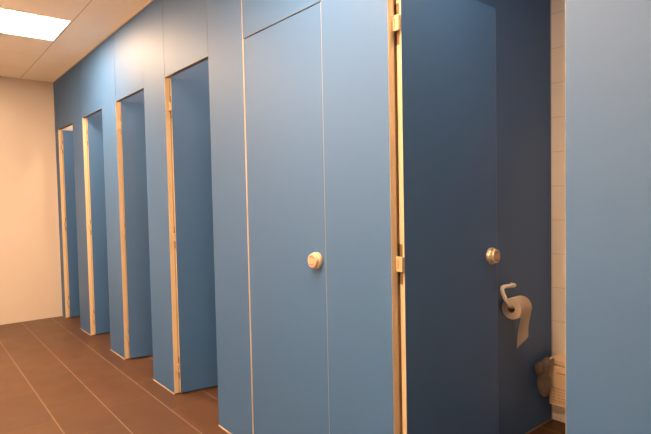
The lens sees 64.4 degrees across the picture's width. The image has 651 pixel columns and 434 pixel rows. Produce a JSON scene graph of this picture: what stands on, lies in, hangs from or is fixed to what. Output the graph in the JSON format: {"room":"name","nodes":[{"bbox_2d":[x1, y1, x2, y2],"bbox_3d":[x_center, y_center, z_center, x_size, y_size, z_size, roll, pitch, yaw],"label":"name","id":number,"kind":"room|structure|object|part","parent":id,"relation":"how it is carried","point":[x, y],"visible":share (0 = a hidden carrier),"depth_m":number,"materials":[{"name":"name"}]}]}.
{"room":"public restroom","nodes":[
{"label":"public restroom","id":0,"kind":"room"},
{"bbox_2d":[0,76,72,324],"bbox_3d":[-3.499,-0.178,5.748,4.170,2.711,0.100,-3,3,-39],"label":"wall","id":1,"kind":"structure","parent":0,"point":[30,265],"depth_m":5.81,"materials":[{"name":"beige paint"}]},
{"bbox_2d":[53,0,152,82],"bbox_3d":[-1.140,-1.491,3.493,0.006,0.006,6.330,-3,3,-39],"label":"trim","id":2,"kind":"structure","parent":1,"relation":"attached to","point":[151,0],"depth_m":4.28,"materials":[{"name":"beige paint"}]},
{"bbox_2d":[0,0,150,81],"bbox_3d":[-0.334,-1.492,1.770,4.170,0.100,10.219,-3,3,-39],"label":"ceiling","id":3,"kind":"structure","parent":0,"point":[92,21],"depth_m":4.33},
{"bbox_2d":[0,7,70,40],"bbox_3d":[-2.355,-1.484,3.971,0.598,0.008,0.598,-3,3,-39],"label":"recessed light","id":4,"kind":"object","parent":3,"relation":"in","point":[15,22],"visible":1,"depth_m":3.99,"materials":[{"name":"beige plastic"}]},
{"bbox_2d":[0,315,565,433],"bbox_3d":[-0.278,1.316,1.880,4.170,0.100,10.219,-3,3,-39],"label":"floor","id":5,"kind":"structure","parent":0,"point":[56,377],"depth_m":3.60,"materials":[{"name":"tile"}]},
{"bbox_2d":[53,81,68,317],"bbox_3d":[-3.041,-0.195,5.958,0.056,2.710,0.152,-3,3,-39],"label":"pilaster","id":6,"kind":"object","parent":5,"relation":"on","point":[58,133],"visible":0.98,"depth_m":5.92,"materials":[{"name":"blue laminate"}]},
{"bbox_2d":[56,69,72,129],"bbox_3d":[-2.817,-1.262,5.603,0.030,0.559,0.638,-3,3,-39],"label":"transom","id":7,"kind":"object","parent":6,"relation":"attached to","point":[64,99],"visible":0.69,"depth_m":5.58,"materials":[{"name":"blue laminate"}]},
{"bbox_3d":[-2.990,0.082,5.942,0.020,2.148,0.048,-3,3,-39],"label":"hinge post","id":8,"kind":"part","parent":6,"relation":"part of","materials":[{"name":"beige"}]},
{"bbox_2d":[61,130,79,316],"bbox_3d":[-2.741,0.069,6.122,0.653,2.138,0.089,-3,3,-44],"label":"door","id":9,"kind":"structure","parent":6,"relation":"attached to","point":[73,302],"depth_m":5.93,"materials":[{"name":"blue laminate"}]},
{"bbox_2d":[70,61,94,335],"bbox_3d":[-2.465,-0.179,5.250,0.056,2.710,0.385,-3,3,-39],"label":"pilaster","id":10,"kind":"object","parent":5,"relation":"on","point":[81,171],"visible":0.98,"depth_m":5.18,"materials":[{"name":"blue laminate"}]},
{"bbox_3d":[-2.340,0.100,5.143,0.020,2.148,0.048,-3,3,-39],"label":"hinge post","id":11,"kind":"part","parent":10,"relation":"part of","materials":[{"name":"beige"}]},
{"bbox_2d":[80,45,101,117],"bbox_3d":[-2.168,-1.244,4.805,0.030,0.559,0.638,-3,3,-39],"label":"transom","id":12,"kind":"object","parent":10,"relation":"attached to","point":[90,64],"visible":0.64,"depth_m":4.78,"materials":[{"name":"blue laminate"}]},
{"bbox_2d":[85,118,109,333],"bbox_3d":[-2.075,0.088,5.302,0.653,2.138,0.089,-3,3,-39],"label":"door","id":13,"kind":"structure","parent":10,"relation":"attached to","point":[94,137],"depth_m":5.14,"materials":[{"name":"blue laminate"}]},
{"bbox_2d":[87,111,101,118],"bbox_3d":[-1.880,-0.209,5.723,1.488,2.710,0.035,-3,3,-39],"label":"divider","id":14,"kind":"object","parent":5,"relation":"on","point":[98,115],"visible":0.02,"depth_m":5.31,"materials":[{"name":"blue laminate"}]},
{"bbox_2d":[100,33,128,359],"bbox_3d":[-1.815,-0.161,4.452,0.056,2.710,0.385,-3,3,-39],"label":"pilaster","id":15,"kind":"object","parent":5,"relation":"on","point":[111,110],"visible":0.94,"depth_m":4.39,"materials":[{"name":"blue laminate"}]},
{"bbox_3d":[-1.690,0.118,4.345,0.020,2.148,0.048,-3,3,-39],"label":"hinge post","id":16,"kind":"part","parent":15,"relation":"part of","materials":[{"name":"beige"}]},
{"bbox_2d":[114,11,143,101],"bbox_3d":[-1.518,-1.226,4.006,0.030,0.559,0.638,-3,3,-39],"label":"transom","id":17,"kind":"object","parent":15,"relation":"attached to","point":[128,51],"visible":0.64,"depth_m":3.97,"materials":[{"name":"blue laminate"}]},
{"bbox_2d":[119,102,152,357],"bbox_3d":[-1.388,0.108,4.436,0.653,2.138,0.089,-2,2,-25],"label":"door","id":18,"kind":"structure","parent":15,"relation":"attached to","point":[132,124],"depth_m":4.33,"materials":[{"name":"blue laminate"}]},
{"bbox_2d":[120,90,143,102],"bbox_3d":[-1.230,-0.191,4.924,1.488,2.710,0.035,-3,3,-39],"label":"divider","id":19,"kind":"object","parent":5,"relation":"on","point":[139,97],"visible":0.02,"depth_m":4.54,"materials":[{"name":"blue laminate"}]},
{"bbox_2d":[141,0,179,393],"bbox_3d":[-1.165,-0.142,3.653,0.056,2.710,0.385,-3,3,-39],"label":"pilaster","id":20,"kind":"object","parent":5,"relation":"on","point":[158,130],"visible":0.99,"depth_m":3.60,"materials":[{"name":"blue laminate"}]},
{"bbox_3d":[-1.040,0.137,3.546,0.020,2.148,0.048,-3,3,-39],"label":"hinge post","id":21,"kind":"part","parent":20,"relation":"part of","materials":[{"name":"beige"}]},
{"bbox_2d":[162,0,207,77],"bbox_3d":[-0.868,-1.208,3.208,0.030,0.559,0.638,-3,3,-39],"label":"transom","id":22,"kind":"object","parent":20,"relation":"attached to","point":[185,30],"visible":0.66,"depth_m":3.20,"materials":[{"name":"blue laminate"}]},
{"bbox_2d":[168,78,217,392],"bbox_3d":[-0.749,0.126,3.662,0.653,2.138,0.089,-2,3,-30],"label":"door","id":23,"kind":"structure","parent":20,"relation":"attached to","point":[189,106],"depth_m":3.56,"materials":[{"name":"blue laminate"}]},
{"bbox_2d":[170,60,208,80],"bbox_3d":[-0.581,-0.173,4.125,1.488,2.710,0.035,-3,3,-39],"label":"divider","id":24,"kind":"object","parent":5,"relation":"on","point":[200,72],"visible":0.02,"depth_m":3.80,"materials":[{"name":"blue laminate"}]},
{"bbox_2d":[207,0,253,433],"bbox_3d":[-0.515,-0.124,2.855,0.056,2.710,0.385,-3,3,-39],"label":"pilaster","id":25,"kind":"object","parent":5,"relation":"on","point":[224,17],"visible":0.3,"depth_m":2.83,"materials":[{"name":"blue laminate"}]},
{"bbox_2d":[242,0,320,38],"bbox_3d":[-0.218,-1.189,2.409,0.030,0.559,0.638,-3,3,-39],"label":"transom","id":26,"kind":"object","parent":25,"relation":"attached to","point":[257,15],"visible":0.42,"depth_m":2.48,"materials":[{"name":"blue laminate"}]},
{"bbox_2d":[243,2,328,433],"bbox_3d":[-0.192,0.162,2.461,0.089,2.138,0.639,-3,3,-39],"label":"door","id":27,"kind":"structure","parent":25,"relation":"attached to","point":[283,61],"depth_m":2.42,"materials":[{"name":"blue laminate"}]},
{"bbox_3d":[-0.047,0.189,2.242,0.032,0.074,0.074,-3,3,-39],"label":"knob","id":28,"kind":"part","parent":27,"relation":"part of","materials":[{"name":"silver metal"}]},
{"bbox_2d":[321,0,402,433],"bbox_3d":[0.135,-0.106,2.056,0.056,2.710,0.385,-3,3,-39],"label":"pilaster","id":29,"kind":"object","parent":5,"relation":"on","point":[359,42],"visible":0.91,"depth_m":2.02,"materials":[{"name":"blue laminate"}]},
{"bbox_3d":[0.259,0.173,1.949,0.020,2.148,0.048,-3,3,-39],"label":"hinge post","id":30,"kind":"part","parent":29,"relation":"part of","materials":[{"name":"beige"}]},
{"bbox_2d":[392,0,499,433],"bbox_3d":[0.518,0.161,2.116,0.653,2.138,0.089,-3,3,-41],"label":"door","id":31,"kind":"structure","parent":29,"relation":"attached to","point":[448,259],"depth_m":2.08,"materials":[{"name":"blue laminate"}]},
{"bbox_3d":[0.739,0.172,2.274,0.074,0.074,0.032,-3,3,-41],"label":"knob","id":32,"kind":"part","parent":31,"relation":"part of","materials":[{"name":"silver metal"}]},
{"bbox_2d":[476,0,551,433],"bbox_3d":[0.719,-0.136,2.528,1.488,2.710,0.035,-3,3,-39],"label":"divider","id":33,"kind":"object","parent":5,"relation":"on","point":[522,27],"visible":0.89,"depth_m":2.80,"materials":[{"name":"blue laminate"}]},
{"bbox_2d":[500,283,515,308],"bbox_3d":[0.955,0.403,2.656,0.170,0.115,0.092,-3,3,-39],"label":"paper holder","id":34,"kind":"object","parent":33,"relation":"attached to","point":[511,285],"visible":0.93,"depth_m":2.61,"materials":[{"name":"silver metal"}]},
{"bbox_2d":[502,295,531,347],"bbox_3d":[0.973,0.531,2.627,0.100,0.251,0.108,-3,3,-39],"label":"toilet paper roll","id":35,"kind":"object","parent":34,"relation":"hanging from","point":[522,305],"visible":1,"depth_m":2.60,"materials":[{"name":"white paper"}]},
{"bbox_2d":[565,0,650,433],"bbox_3d":[0.784,-0.088,1.258,0.056,2.710,0.385,-3,3,-39],"label":"pilaster","id":36,"kind":"object","parent":5,"relation":"on","point":[608,42],"visible":1,"depth_m":1.31,"materials":[{"name":"blue laminate"}]},
{"bbox_2d":[551,0,565,422],"bbox_3d":[1.272,-0.170,3.107,0.100,2.711,10.019,-3,3,-39],"label":"wall","id":37,"kind":"structure","parent":0,"point":[557,6],"depth_m":2.96,"materials":[{"name":"beige tile"}]},
{"bbox_2d":[548,354,565,408],"bbox_3d":[1.391,0.926,2.852,0.123,0.264,0.274,-3,3,-39],"label":"bin","id":38,"kind":"object","parent":37,"relation":"attached to","point":[557,374],"visible":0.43,"depth_m":2.88,"materials":[{"name":"beige plastic"}]},
{"bbox_3d":[1.389,0.810,2.847,0.123,0.033,0.274,-3,3,-39],"label":"lid","id":39,"kind":"part","parent":38,"relation":"part of","materials":[{"name":"beige plastic"}]}
]}

